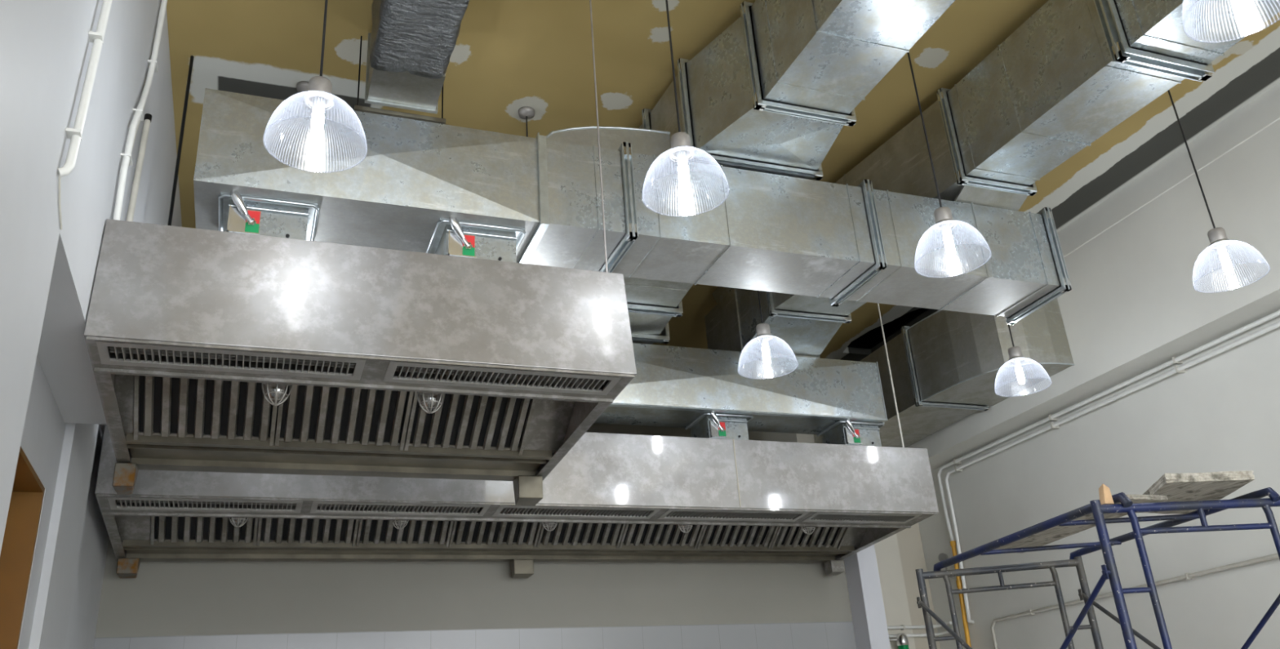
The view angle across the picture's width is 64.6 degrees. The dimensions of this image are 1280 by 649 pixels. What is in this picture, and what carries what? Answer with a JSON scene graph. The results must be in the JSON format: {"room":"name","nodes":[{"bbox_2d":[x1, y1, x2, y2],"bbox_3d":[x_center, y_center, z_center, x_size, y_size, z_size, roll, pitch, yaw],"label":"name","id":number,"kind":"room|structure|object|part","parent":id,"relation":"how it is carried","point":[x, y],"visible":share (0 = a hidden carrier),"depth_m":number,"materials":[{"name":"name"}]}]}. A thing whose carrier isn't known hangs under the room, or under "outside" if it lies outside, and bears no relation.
{"room":"commercial kitchen","nodes":[
{"label":"commercial kitchen","id":0,"kind":"room"},
{"bbox_2d":[0,0,182,648],"bbox_3d":[-1.456,-0.328,1.321,0.740,5.050,13.000,5,-25,-20],"label":"wall","id":1,"kind":"structure","parent":0,"point":[51,408],"depth_m":3.37,"materials":[{"name":"white paint"}]},
{"bbox_2d":[0,446,44,648],"bbox_3d":[-2.227,1.732,3.034,0.268,2.757,0.818,5,-25,-20],"label":"door","id":2,"kind":"structure","parent":1,"relation":"in","point":[16,556],"depth_m":3.83,"materials":[{"name":"brown wood"}]},
{"bbox_2d":[57,0,112,229],"bbox_3d":[-1.677,-1.167,3.230,0.043,1.962,0.294,5,-25,-20],"label":"conduit","id":3,"kind":"object","parent":1,"relation":"attached to","point":[75,134],"visible":0.98,"depth_m":2.91,"materials":[{"name":"white plastic"}]},
{"bbox_2d":[125,113,152,222],"bbox_3d":[-2.067,-0.567,4.155,0.030,0.768,0.133,5,-25,-20],"label":"conduit","id":4,"kind":"object","parent":1,"relation":"attached to","point":[148,117],"visible":0.73,"depth_m":4.19,"materials":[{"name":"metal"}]},
{"bbox_2d":[112,0,167,220],"bbox_3d":[-2.043,-0.969,4.180,0.036,1.517,0.439,5,-25,-20],"label":"cable conduit","id":5,"kind":"object","parent":1,"relation":"attached to","point":[138,116],"visible":0.83,"depth_m":4.01,"materials":[{"name":"white plastic"}]},
{"bbox_2d":[93,422,856,648],"bbox_3d":[-0.873,2.262,7.343,5.410,5.050,0.870,5,-25,-20],"label":"wall","id":6,"kind":"structure","parent":0,"point":[168,605],"depth_m":6.89,"materials":[{"name":"white paint"}]},
{"bbox_2d":[166,0,1279,361],"bbox_3d":[1.444,-2.637,3.594,7.350,0.600,13.000,5,-25,-20],"label":"ceiling","id":7,"kind":"structure","parent":0,"point":[507,56],"depth_m":5.49,"materials":[{"name":"beige paint"}]},
{"bbox_2d":[167,55,194,226],"bbox_3d":[-2.219,-0.640,4.828,0.015,1.575,0.015,17,-32,-40],"label":"suspension rod","id":8,"kind":"object","parent":7,"relation":"hanging from","point":[190,68],"visible":0.6,"depth_m":4.93,"materials":[{"name":"metal"}]},
{"bbox_2d":[84,218,636,505],"bbox_3d":[-1.186,0.259,4.351,1.960,0.663,1.420,5,-25,-20],"label":"extraction hood","id":9,"kind":"object","parent":8,"relation":"hanging from","point":[215,351],"visible":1,"depth_m":3.96,"materials":[{"name":"silver metal"}]},
{"bbox_3d":[-2.100,0.123,4.043,0.008,0.537,1.412,5,-25,-20],"label":"panel","id":10,"kind":"part","parent":9,"relation":"part of","materials":[{"name":"silver metal"}]},
{"bbox_3d":[-2.058,0.116,4.045,0.068,0.467,0.711,5,-25,-20],"label":"blank panel","id":11,"kind":"part","parent":9,"relation":"part of","materials":[{"name":"silver metal"}]},
{"bbox_2d":[96,341,365,380],"bbox_3d":[-1.443,0.118,3.628,0.879,0.043,0.190,5,-25,-20],"label":"grille","id":12,"kind":"object","parent":9,"relation":"attached to","point":[103,357],"depth_m":3.62,"materials":[{"name":"metal"}]},
{"bbox_2d":[218,190,319,240],"bbox_3d":[-1.582,-0.310,4.280,0.399,0.370,0.355,5,-25,-20],"label":"damper","id":13,"kind":"object","parent":9,"relation":"on","point":[239,213],"visible":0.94,"depth_m":4.22,"materials":[{"name":"metal"}]},
{"bbox_3d":[-1.645,-0.501,4.163,0.079,0.105,0.038,14,-30,-36],"label":"lever handle","id":14,"kind":"part","parent":13,"relation":"part of","materials":[{"name":"metal"}]},
{"bbox_3d":[-1.626,-0.424,4.164,0.121,0.120,0.029,5,-25,-20],"label":"quadrant plate","id":15,"kind":"part","parent":13,"relation":"part of","materials":[{"name":"metal"}]},
{"bbox_3d":[-1.435,0.482,4.975,1.940,0.537,0.008,5,-25,-20],"label":"panel","id":16,"kind":"part","parent":9,"relation":"part of","materials":[{"name":"silver metal"}]},
{"bbox_3d":[-0.956,-0.088,3.820,1.956,0.482,0.082,5,-25,-20],"label":"panel","id":17,"kind":"part","parent":9,"relation":"part of","materials":[{"name":"silver metal"}]},
{"bbox_2d":[426,216,525,262],"bbox_3d":[-0.742,-0.235,4.591,0.403,0.370,0.355,5,-25,-20],"label":"damper","id":18,"kind":"object","parent":9,"relation":"on","point":[451,236],"visible":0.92,"depth_m":4.53,"materials":[{"name":"metal"}]},
{"bbox_3d":[-0.807,-0.427,4.474,0.079,0.105,0.038,14,-30,-36],"label":"lever handle","id":19,"kind":"part","parent":18,"relation":"part of","materials":[{"name":"metal"}]},
{"bbox_3d":[-0.788,-0.349,4.474,0.121,0.120,0.029,5,-25,-20],"label":"quadrant plate","id":20,"kind":"part","parent":18,"relation":"part of","materials":[{"name":"metal"}]},
{"bbox_2d":[382,360,621,395],"bbox_3d":[-0.530,0.199,3.967,0.904,0.043,0.190,5,-25,-20],"label":"grille","id":21,"kind":"object","parent":9,"relation":"attached to","point":[389,367],"depth_m":3.97,"materials":[{"name":"metal"}]},
{"bbox_3d":[-0.368,0.266,4.672,0.187,0.467,0.711,5,-25,-20],"label":"blank panel","id":22,"kind":"part","parent":9,"relation":"part of","materials":[{"name":"silver metal"}]},
{"bbox_3d":[-0.280,0.284,4.717,0.008,0.537,1.412,5,-25,-20],"label":"panel","id":23,"kind":"part","parent":9,"relation":"part of","materials":[{"name":"silver metal"}]},
{"bbox_2d":[296,80,308,102],"bbox_3d":[-1.740,-0.619,5.133,0.341,1.433,0.341,5,-25,-20],"label":"pendant lamp","id":24,"kind":"object","parent":7,"relation":"hanging from","point":[302,86],"visible":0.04,"depth_m":5.38,"materials":[{"name":"grey metal"}]},
{"bbox_2d":[262,0,367,173],"bbox_3d":[-1.157,-1.265,3.753,0.341,1.433,0.341,5,-25,-20],"label":"pendant lamp","id":25,"kind":"object","parent":7,"relation":"hanging from","point":[318,97],"visible":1,"depth_m":3.52,"materials":[{"name":"plastic"}]},
{"bbox_3d":[-1.115,-0.695,3.505,0.338,0.181,0.338,5,-25,-20],"label":"lamp shade","id":26,"kind":"part","parent":25,"relation":"part of","materials":[{"name":"plastic"}]},
{"bbox_3d":[-1.114,-0.683,3.499,0.040,0.109,0.040,5,-25,-20],"label":"bulb","id":27,"kind":"part","parent":25,"relation":"part of","materials":[{"name":"white glass"}]},
{"bbox_2d":[311,96,325,113],"bbox_3d":[-1.120,-0.760,3.533,0.042,0.059,0.042,5,-25,-20],"label":"bulb socket","id":28,"kind":"object","parent":25,"relation":"attached to","point":[317,103],"depth_m":3.52,"materials":[{"name":"white ceramic"}]},
{"bbox_3d":[-1.165,-1.375,3.802,0.009,1.128,0.009,5,-25,-20],"label":"cord","id":29,"kind":"part","parent":25,"relation":"part of","materials":[{"name":"black rubber"}]},
{"bbox_2d":[353,35,445,124],"bbox_3d":[-1.192,-1.210,5.064,0.440,0.480,0.040,5,-25,-20],"label":"hanger","id":30,"kind":"object","parent":7,"relation":"hanging from","point":[357,108],"visible":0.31,"depth_m":4.98,"materials":[{"name":"metal"}]},
{"bbox_3d":[-1.383,-1.228,4.993,0.007,0.480,0.007,-4,-24,0],"label":"threaded rod","id":31,"kind":"part","parent":30,"relation":"part of","materials":[{"name":"metal"}]},
{"bbox_2d":[364,0,469,114],"bbox_3d":[-0.612,-1.899,3.636,0.363,0.414,3.295,5,-25,-20],"label":"duct","id":32,"kind":"object","parent":30,"relation":"hanging from","point":[411,43],"visible":1,"depth_m":4.59,"materials":[{"name":"metal"}]},
{"bbox_3d":[-1.000,-1.194,5.135,0.007,0.480,0.007,-4,-24,0],"label":"threaded rod","id":33,"kind":"part","parent":30,"relation":"part of","materials":[{"name":"metal"}]},
{"bbox_2d":[518,106,534,137],"bbox_3d":[-0.597,-0.556,5.469,0.341,1.433,0.341,5,-25,-20],"label":"pendant lamp","id":34,"kind":"object","parent":7,"relation":"hanging from","point":[526,113],"visible":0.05,"depth_m":5.72,"materials":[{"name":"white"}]},
{"bbox_3d":[-0.605,-0.667,5.517,0.009,1.128,0.009,17,-32,-40],"label":"cord","id":35,"kind":"part","parent":34,"relation":"part of","materials":[{"name":"black rubber"}]},
{"bbox_2d":[589,0,608,272],"bbox_3d":[-0.191,-0.913,4.589,0.009,1.538,0.009,5,-25,-20],"label":"wire","id":36,"kind":"object","parent":7,"relation":"hanging from","point":[590,3],"visible":1,"depth_m":4.55,"materials":[{"name":"metal"}]},
{"bbox_2d":[641,0,729,217],"bbox_3d":[0.129,-1.157,4.216,0.341,1.433,0.341,5,-25,-20],"label":"pendant lamp","id":37,"kind":"object","parent":7,"relation":"hanging from","point":[681,151],"visible":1,"depth_m":3.99,"materials":[{"name":"clear glass"}]},
{"bbox_3d":[0.121,-1.268,4.264,0.009,1.128,0.009,17,-32,-40],"label":"cord","id":38,"kind":"part","parent":37,"relation":"part of","materials":[{"name":"black rubber"}]},
{"bbox_2d":[677,150,688,165],"bbox_3d":[0.166,-0.652,3.995,0.042,0.059,0.042,5,-25,-20],"label":"bulb socket","id":39,"kind":"object","parent":37,"relation":"attached to","point":[679,161],"depth_m":3.98,"materials":[{"name":"white ceramic"}]},
{"bbox_3d":[0.172,-0.576,3.962,0.040,0.109,0.040,5,-25,-20],"label":"bulb","id":40,"kind":"part","parent":37,"relation":"part of","materials":[{"name":"white glass"}]},
{"bbox_3d":[0.171,-0.587,3.967,0.338,0.181,0.338,5,-25,-20],"label":"lamp shade","id":41,"kind":"part","parent":37,"relation":"part of","materials":[{"name":"plastic"}]},
{"bbox_2d":[737,290,798,379],"bbox_3d":[0.677,-0.405,6.028,0.341,1.433,0.341,5,-25,-20],"label":"pendant lamp","id":42,"kind":"object","parent":7,"relation":"hanging from","point":[762,330],"visible":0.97,"depth_m":5.80,"materials":[{"name":"clear glass"}]},
{"bbox_3d":[0.669,-0.516,6.077,0.009,1.128,0.009,17,-32,-40],"label":"cord","id":43,"kind":"part","parent":42,"relation":"part of","materials":[{"name":"black rubber"}]},
{"bbox_2d":[760,336,768,346],"bbox_3d":[0.714,0.100,5.808,0.042,0.059,0.042,5,-25,-20],"label":"bulb socket","id":44,"kind":"object","parent":42,"relation":"attached to","point":[762,342],"depth_m":5.79,"materials":[{"name":"white ceramic"}]},
{"bbox_3d":[0.720,0.176,5.774,0.040,0.109,0.040,5,-25,-20],"label":"bulb","id":45,"kind":"part","parent":42,"relation":"part of","materials":[{"name":"white glass"}]},
{"bbox_3d":[0.719,0.165,5.779,0.338,0.181,0.338,5,-25,-20],"label":"lamp shade","id":46,"kind":"part","parent":42,"relation":"part of","materials":[{"name":"glass"}]},
{"bbox_2d":[876,302,904,447],"bbox_3d":[1.762,0.141,7.282,0.012,1.575,0.012,5,-25,-20],"label":"wire","id":47,"kind":"object","parent":7,"relation":"hanging from","point":[878,308],"visible":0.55,"depth_m":7.18,"materials":[{"name":"grey metal"}]},
{"bbox_2d":[94,424,938,577],"bbox_3d":[-0.601,1.199,6.553,5.055,0.626,1.364,5,-25,-20],"label":"extraction hood","id":48,"kind":"object","parent":47,"relation":"hanging from","point":[612,497],"visible":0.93,"depth_m":6.32,"materials":[{"name":"silver metal"}]},
{"bbox_3d":[-2.965,0.942,5.707,0.008,0.515,1.352,5,-25,-20],"label":"panel","id":49,"kind":"part","parent":48,"relation":"part of","materials":[{"name":"silver metal"}]},
{"bbox_3d":[-2.879,0.951,5.759,0.187,0.441,0.618,5,-25,-20],"label":"blank panel","id":50,"kind":"part","parent":48,"relation":"part of","materials":[{"name":"silver metal"}]},
{"bbox_2d":[107,497,302,512],"bbox_3d":[-2.283,0.941,5.363,0.939,0.045,0.211,5,-25,-20],"label":"grille","id":51,"kind":"object","parent":48,"relation":"attached to","point":[112,504],"depth_m":5.36,"materials":[{"name":"metal"}]},
{"bbox_3d":[-0.842,1.418,7.151,5.039,0.515,0.008,5,-25,-20],"label":"panel","id":52,"kind":"part","parent":48,"relation":"part of","materials":[{"name":"silver metal"}]},
{"bbox_2d":[310,501,490,515],"bbox_3d":[-1.343,1.024,5.711,0.969,0.045,0.211,5,-25,-20],"label":"grille","id":53,"kind":"object","parent":48,"relation":"attached to","point":[486,509],"depth_m":5.72,"materials":[{"name":"metal"}]},
{"bbox_3d":[-0.371,0.850,6.017,5.055,0.445,0.008,5,-25,-20],"label":"panel","id":54,"kind":"part","parent":48,"relation":"part of","materials":[{"name":"silver metal"}]},
{"bbox_2d":[492,505,661,519],"bbox_3d":[-0.374,1.111,6.070,0.994,0.045,0.211,5,-25,-20],"label":"grille","id":55,"kind":"object","parent":48,"relation":"attached to","point":[496,509],"depth_m":6.07,"materials":[{"name":"metal"}]},
{"bbox_2d":[684,412,752,439],"bbox_3d":[0.582,0.841,7.173,0.393,0.362,0.365,5,-25,-20],"label":"box","id":56,"kind":"object","parent":48,"relation":"on","point":[708,424],"visible":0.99,"depth_m":7.11,"materials":[{"name":"metal"}]},
{"bbox_3d":[0.523,0.652,7.051,0.079,0.105,0.038,14,-30,-36],"label":"lever handle","id":57,"kind":"part","parent":56,"relation":"part of","materials":[{"name":"metal"}]},
{"bbox_3d":[0.542,0.729,7.052,0.121,0.120,0.029,5,-25,-20],"label":"quadrant plate","id":58,"kind":"part","parent":56,"relation":"part of","materials":[{"name":"metal"}]},
{"bbox_2d":[657,508,809,521],"bbox_3d":[0.598,1.197,6.431,0.974,0.045,0.211,5,-25,-20],"label":"grille","id":59,"kind":"object","parent":48,"relation":"attached to","point":[667,513],"depth_m":6.43,"materials":[{"name":"metal"}]},
{"bbox_2d":[816,419,884,446],"bbox_3d":[1.603,0.931,7.551,0.398,0.362,0.365,5,-25,-20],"label":"box","id":60,"kind":"object","parent":48,"relation":"on","point":[846,432],"visible":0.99,"depth_m":7.49,"materials":[{"name":"metal"}]},
{"bbox_2d":[594,342,888,434],"bbox_3d":[-0.434,0.384,6.941,4.660,0.468,0.461,5,-25,-20],"label":"duct","id":61,"kind":"object","parent":60,"relation":"on","point":[672,386],"visible":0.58,"depth_m":7.18,"materials":[{"name":"metal"}]},
{"bbox_3d":[0.379,0.461,7.254,2.910,0.468,0.438,5,-25,-20],"label":"edge trim","id":62,"kind":"part","parent":61,"relation":"part of","materials":[{"name":"silver metal"}]},
{"bbox_2d":[704,0,1279,358],"bbox_3d":[1.932,-1.053,5.501,0.699,0.689,5.972,6,-26,-22],"label":"duct","id":63,"kind":"object","parent":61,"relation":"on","point":[1073,71],"visible":0.75,"depth_m":5.19,"materials":[{"name":"metal"}]},
{"bbox_2d":[193,88,1071,324],"bbox_3d":[0.188,-0.630,5.161,4.449,0.768,0.497,5,-25,-20],"label":"duct","id":64,"kind":"object","parent":63,"relation":"attached to","point":[772,233],"visible":0.91,"depth_m":4.85,"materials":[{"name":"metal"}]},
{"bbox_2d":[623,0,955,344],"bbox_3d":[0.558,-1.116,5.199,0.944,0.624,6.350,5,-25,-20],"label":"duct","id":65,"kind":"object","parent":64,"relation":"attached to","point":[773,92],"visible":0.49,"depth_m":4.82,"materials":[{"name":"metal"}]},
{"bbox_3d":[1.955,-0.710,5.623,0.430,0.071,0.145,5,-25,-20],"label":"transition panel","id":66,"kind":"part","parent":63,"relation":"part of","materials":[{"name":"metal"}]},
{"bbox_3d":[1.541,0.742,7.429,0.079,0.105,0.038,14,-30,-36],"label":"lever handle","id":67,"kind":"part","parent":60,"relation":"part of","materials":[{"name":"metal"}]},
{"bbox_3d":[1.561,0.819,7.429,0.121,0.120,0.029,5,-25,-20],"label":"quadrant plate","id":68,"kind":"part","parent":60,"relation":"part of","materials":[{"name":"metal"}]},
{"bbox_3d":[1.659,1.353,7.441,0.172,0.441,0.618,5,-25,-20],"label":"blank panel","id":69,"kind":"part","parent":48,"relation":"part of","materials":[{"name":"silver metal"}]},
{"bbox_2d":[801,511,922,523],"bbox_3d":[1.481,1.275,6.758,0.804,0.045,0.211,5,-25,-20],"label":"grille","id":70,"kind":"object","parent":48,"relation":"attached to","point":[815,517],"depth_m":6.75,"materials":[{"name":"metal"}]},
{"bbox_3d":[1.751,1.361,7.455,0.008,0.515,1.352,5,-25,-20],"label":"panel","id":71,"kind":"part","parent":48,"relation":"part of","materials":[{"name":"silver metal"}]},
{"bbox_2d":[906,52,991,277],"bbox_3d":[1.381,-0.943,4.915,0.341,1.433,0.341,5,-25,-20],"label":"pendant lamp","id":72,"kind":"object","parent":7,"relation":"hanging from","point":[944,223],"visible":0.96,"depth_m":4.70,"materials":[{"name":"clear glass"}]},
{"bbox_3d":[1.373,-1.054,4.964,0.009,1.128,0.009,5,-25,-20],"label":"cord","id":73,"kind":"part","parent":72,"relation":"part of","materials":[{"name":"black rubber"}]},
{"bbox_2d":[940,222,951,235],"bbox_3d":[1.418,-0.438,4.695,0.042,0.059,0.042,5,-25,-20],"label":"bulb socket","id":74,"kind":"object","parent":72,"relation":"attached to","point":[941,227],"depth_m":4.68,"materials":[{"name":"white ceramic"}]},
{"bbox_3d":[1.424,-0.361,4.661,0.040,0.109,0.040,5,-25,-20],"label":"bulb","id":75,"kind":"part","parent":72,"relation":"part of","materials":[{"name":"white glass"}]},
{"bbox_3d":[1.423,-0.373,4.666,0.338,0.181,0.338,5,-25,-20],"label":"lamp shade","id":76,"kind":"part","parent":72,"relation":"part of","materials":[{"name":"glass"}]},
{"bbox_2d":[995,324,1051,396],"bbox_3d":[2.357,-0.258,6.646,0.341,1.433,0.341,5,-25,-20],"label":"pendant lamp","id":77,"kind":"object","parent":7,"relation":"hanging from","point":[1015,353],"visible":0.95,"depth_m":6.41,"materials":[{"name":"clear glass"}]},
{"bbox_3d":[2.349,-0.369,6.694,0.009,1.128,0.009,-4,-24,0],"label":"cord","id":78,"kind":"part","parent":77,"relation":"part of","materials":[{"name":"black rubber"}]},
{"bbox_2d":[1013,358,1021,368],"bbox_3d":[2.394,0.246,6.425,0.042,0.059,0.042,5,-25,-20],"label":"bulb socket","id":79,"kind":"object","parent":77,"relation":"attached to","point":[1015,365],"depth_m":6.41,"materials":[{"name":"white ceramic"}]},
{"bbox_3d":[2.400,0.323,6.392,0.040,0.109,0.040,5,-25,-20],"label":"bulb","id":80,"kind":"part","parent":77,"relation":"part of","materials":[{"name":"white glass"}]},
{"bbox_3d":[2.399,0.312,6.397,0.338,0.181,0.338,5,-25,-20],"label":"lamp shade","id":81,"kind":"part","parent":77,"relation":"part of","materials":[{"name":"plastic"}]},
{"bbox_2d":[1167,89,1270,293],"bbox_3d":[2.879,-0.884,5.301,0.341,1.433,0.341,5,-25,-20],"label":"pendant lamp","id":82,"kind":"object","parent":7,"relation":"hanging from","point":[1219,241],"visible":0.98,"depth_m":5.08,"materials":[{"name":"clear glass"}]},
{"bbox_3d":[2.871,-0.995,5.350,0.009,1.128,0.009,17,-32,-40],"label":"cord","id":83,"kind":"part","parent":82,"relation":"part of","materials":[{"name":"black rubber"}]},
{"bbox_2d":[1215,242,1226,254],"bbox_3d":[2.916,-0.379,5.081,0.042,0.059,0.042,5,-25,-20],"label":"bulb socket","id":84,"kind":"object","parent":82,"relation":"attached to","point":[1218,243],"depth_m":5.06,"materials":[{"name":"white ceramic"}]},
{"bbox_3d":[2.922,-0.303,5.047,0.040,0.109,0.040,5,-25,-20],"label":"bulb","id":85,"kind":"part","parent":82,"relation":"part of","materials":[{"name":"white glass"}]},
{"bbox_3d":[2.921,-0.314,5.052,0.338,0.181,0.338,5,-25,-20],"label":"lamp shade","id":86,"kind":"part","parent":82,"relation":"part of","materials":[{"name":"glass"}]},
{"bbox_2d":[1182,0,1279,43],"bbox_3d":[1.814,-1.633,3.410,0.341,1.433,0.341,5,-25,-20],"label":"pendant lamp","id":87,"kind":"object","parent":7,"relation":"hanging from","point":[1184,11],"visible":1,"depth_m":3.27,"materials":[{"name":"clear glass"}]},
{"bbox_3d":[1.857,-1.051,3.156,0.040,0.109,0.040,5,-25,-20],"label":"bulb","id":88,"kind":"part","parent":87,"relation":"part of","materials":[{"name":"white glass"}]},
{"bbox_2d":[843,544,890,648],"bbox_3d":[1.685,3.142,7.797,0.170,3.460,0.950,5,-25,-20],"label":"column","id":89,"kind":"object","parent":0,"point":[864,585],"depth_m":7.79,"materials":[{"name":"white paint"}]},
{"bbox_2d":[795,433,940,648],"bbox_3d":[2.066,2.683,8.799,1.160,5.050,0.120,5,-25,-20],"label":"wall","id":90,"kind":"structure","parent":0,"point":[898,556],"depth_m":9.02,"materials":[{"name":"beige paint"}]},
{"bbox_2d":[888,632,909,648],"bbox_3d":[2.192,2.770,8.633,0.193,0.260,0.160,11,-28,-31],"label":"valve","id":91,"kind":"object","parent":90,"relation":"attached to","point":[902,641],"visible":0.9,"depth_m":8.63,"materials":[{"name":"metal"}]},
{"bbox_2d":[888,631,949,637],"bbox_3d":[2.118,2.677,8.707,1.142,0.040,0.224,0,-24,-10],"label":"pipe","id":92,"kind":"object","parent":90,"relation":"attached to","point":[908,635],"visible":0.29,"depth_m":8.80,"materials":[{"name":"white plastic"}]},
{"bbox_2d":[887,621,951,630],"bbox_3d":[2.114,2.613,8.735,1.142,0.040,0.224,0,-24,-10],"label":"pipe","id":93,"kind":"object","parent":90,"relation":"attached to","point":[902,627],"visible":0.46,"depth_m":8.81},
{"bbox_2d":[906,81,1279,470],"bbox_3d":[4.693,-1.603,4.303,0.515,1.160,12.750,5,-25,-20],"label":"wall","id":94,"kind":"structure","parent":0,"point":[1133,305],"depth_m":6.69,"materials":[{"name":"white paint"}]},
{"bbox_2d":[813,297,1074,447],"bbox_3d":[2.344,0.477,8.380,0.711,0.668,2.515,5,-25,-20],"label":"air duct","id":95,"kind":"object","parent":94,"relation":"attached to","point":[944,366],"visible":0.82,"depth_m":7.72,"materials":[{"name":"metal"}]},
{"bbox_2d":[918,315,1279,648],"bbox_3d":[5.000,0.718,3.345,0.220,3.890,12.750,5,-25,-20],"label":"wall","id":96,"kind":"structure","parent":0,"point":[1221,414],"depth_m":7.03,"materials":[{"name":"white paint"}]},
{"bbox_2d":[937,552,955,577],"bbox_3d":[2.678,2.107,8.837,0.049,0.230,0.114,19,-32,-42],"label":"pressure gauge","id":97,"kind":"object","parent":96,"relation":"attached to","point":[942,556],"visible":0.58,"depth_m":8.86,"materials":[{"name":"metal"}]},
{"bbox_2d":[949,540,971,647],"bbox_3d":[2.811,3.354,8.158,0.052,3.210,0.095,5,-25,-20],"label":"gas pipe","id":98,"kind":"object","parent":96,"relation":"attached to","point":[953,544],"visible":0.91,"depth_m":8.59,"materials":[{"name":"yellow metal"}]},
{"bbox_2d":[937,309,1279,541],"bbox_3d":[4.140,-0.049,5.432,0.068,0.678,8.286,5,-25,-20],"label":"conduit","id":99,"kind":"object","parent":96,"relation":"attached to","point":[1175,360],"visible":1,"depth_m":7.38,"materials":[{"name":"white plastic"}]},
{"bbox_2d":[944,320,1279,623],"bbox_3d":[4.169,0.289,5.273,0.068,1.298,8.265,5,-25,-20],"label":"conduit","id":100,"kind":"object","parent":96,"relation":"attached to","point":[1178,369],"visible":1,"depth_m":7.57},
{"bbox_2d":[990,553,1279,648],"bbox_3d":[4.080,2.096,5.128,0.036,2.120,6.514,5,-25,-20],"label":"conduit","id":101,"kind":"object","parent":96,"relation":"attached to","point":[1187,575],"visible":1,"depth_m":6.77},
{"bbox_3d":[1.782,2.307,1.424,7.300,0.120,13.000,5,-25,-20],"label":"floor","id":102,"kind":"structure","parent":0,"visible":0},
{"bbox_2d":[915,487,1279,648],"bbox_3d":[2.258,2.206,4.621,1.026,2.556,1.817,5,-25,-20],"label":"scaffold tower","id":103,"kind":"object","parent":102,"relation":"on","point":[1254,499],"visible":0.99,"depth_m":4.75,"materials":[{"name":"blue metal"}]},
{"bbox_3d":[1.675,2.548,5.267,0.042,2.525,0.042,5,-25,-20],"label":"post","id":104,"kind":"part","parent":103,"relation":"part of","materials":[{"name":"metal"}]},
{"bbox_3d":[1.897,1.079,5.083,0.051,0.077,1.638,3,-24,-15],"label":"platform rail","id":105,"kind":"part","parent":103,"relation":"part of","materials":[{"name":"blue metal"}]},
{"bbox_2d":[995,494,1167,552],"bbox_3d":[2.158,1.024,5.136,0.285,0.025,1.237,2,-24,-13],"label":"wooden plank","id":106,"kind":"object","parent":103,"relation":"on","point":[1055,533],"visible":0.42,"depth_m":5.17,"materials":[{"name":"beige wood"}]},
{"bbox_3d":[2.547,2.456,5.202,0.042,2.525,0.042,5,-25,-20],"label":"post","id":107,"kind":"part","parent":103,"relation":"part of","materials":[{"name":"metal"}]},
{"bbox_2d":[1098,484,1114,504],"bbox_3d":[2.032,0.743,4.431,0.050,0.089,0.030,5,-25,-20],"label":"wood offcut","id":108,"kind":"object","parent":103,"relation":"on","point":[1105,496],"visible":0.86,"depth_m":4.42,"materials":[{"name":"brown wood"}]},
{"bbox_3d":[2.058,1.919,3.892,0.042,2.525,0.042,5,-25,-20],"label":"post","id":109,"kind":"part","parent":103,"relation":"part of","materials":[{"name":"blue paint"}]},
{"bbox_3d":[2.623,1.036,5.104,0.048,0.075,1.457,3,-24,-15],"label":"platform rail","id":110,"kind":"part","parent":103,"relation":"part of","materials":[{"name":"blue metal"}]},
{"bbox_2d":[1137,471,1254,514],"bbox_3d":[2.564,0.810,4.802,0.424,0.043,0.829,-6,-24,5],"label":"wooden plank","id":111,"kind":"object","parent":103,"relation":"on","point":[1211,486],"visible":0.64,"depth_m":4.55,"materials":[{"name":"beige wood"}]}
]}

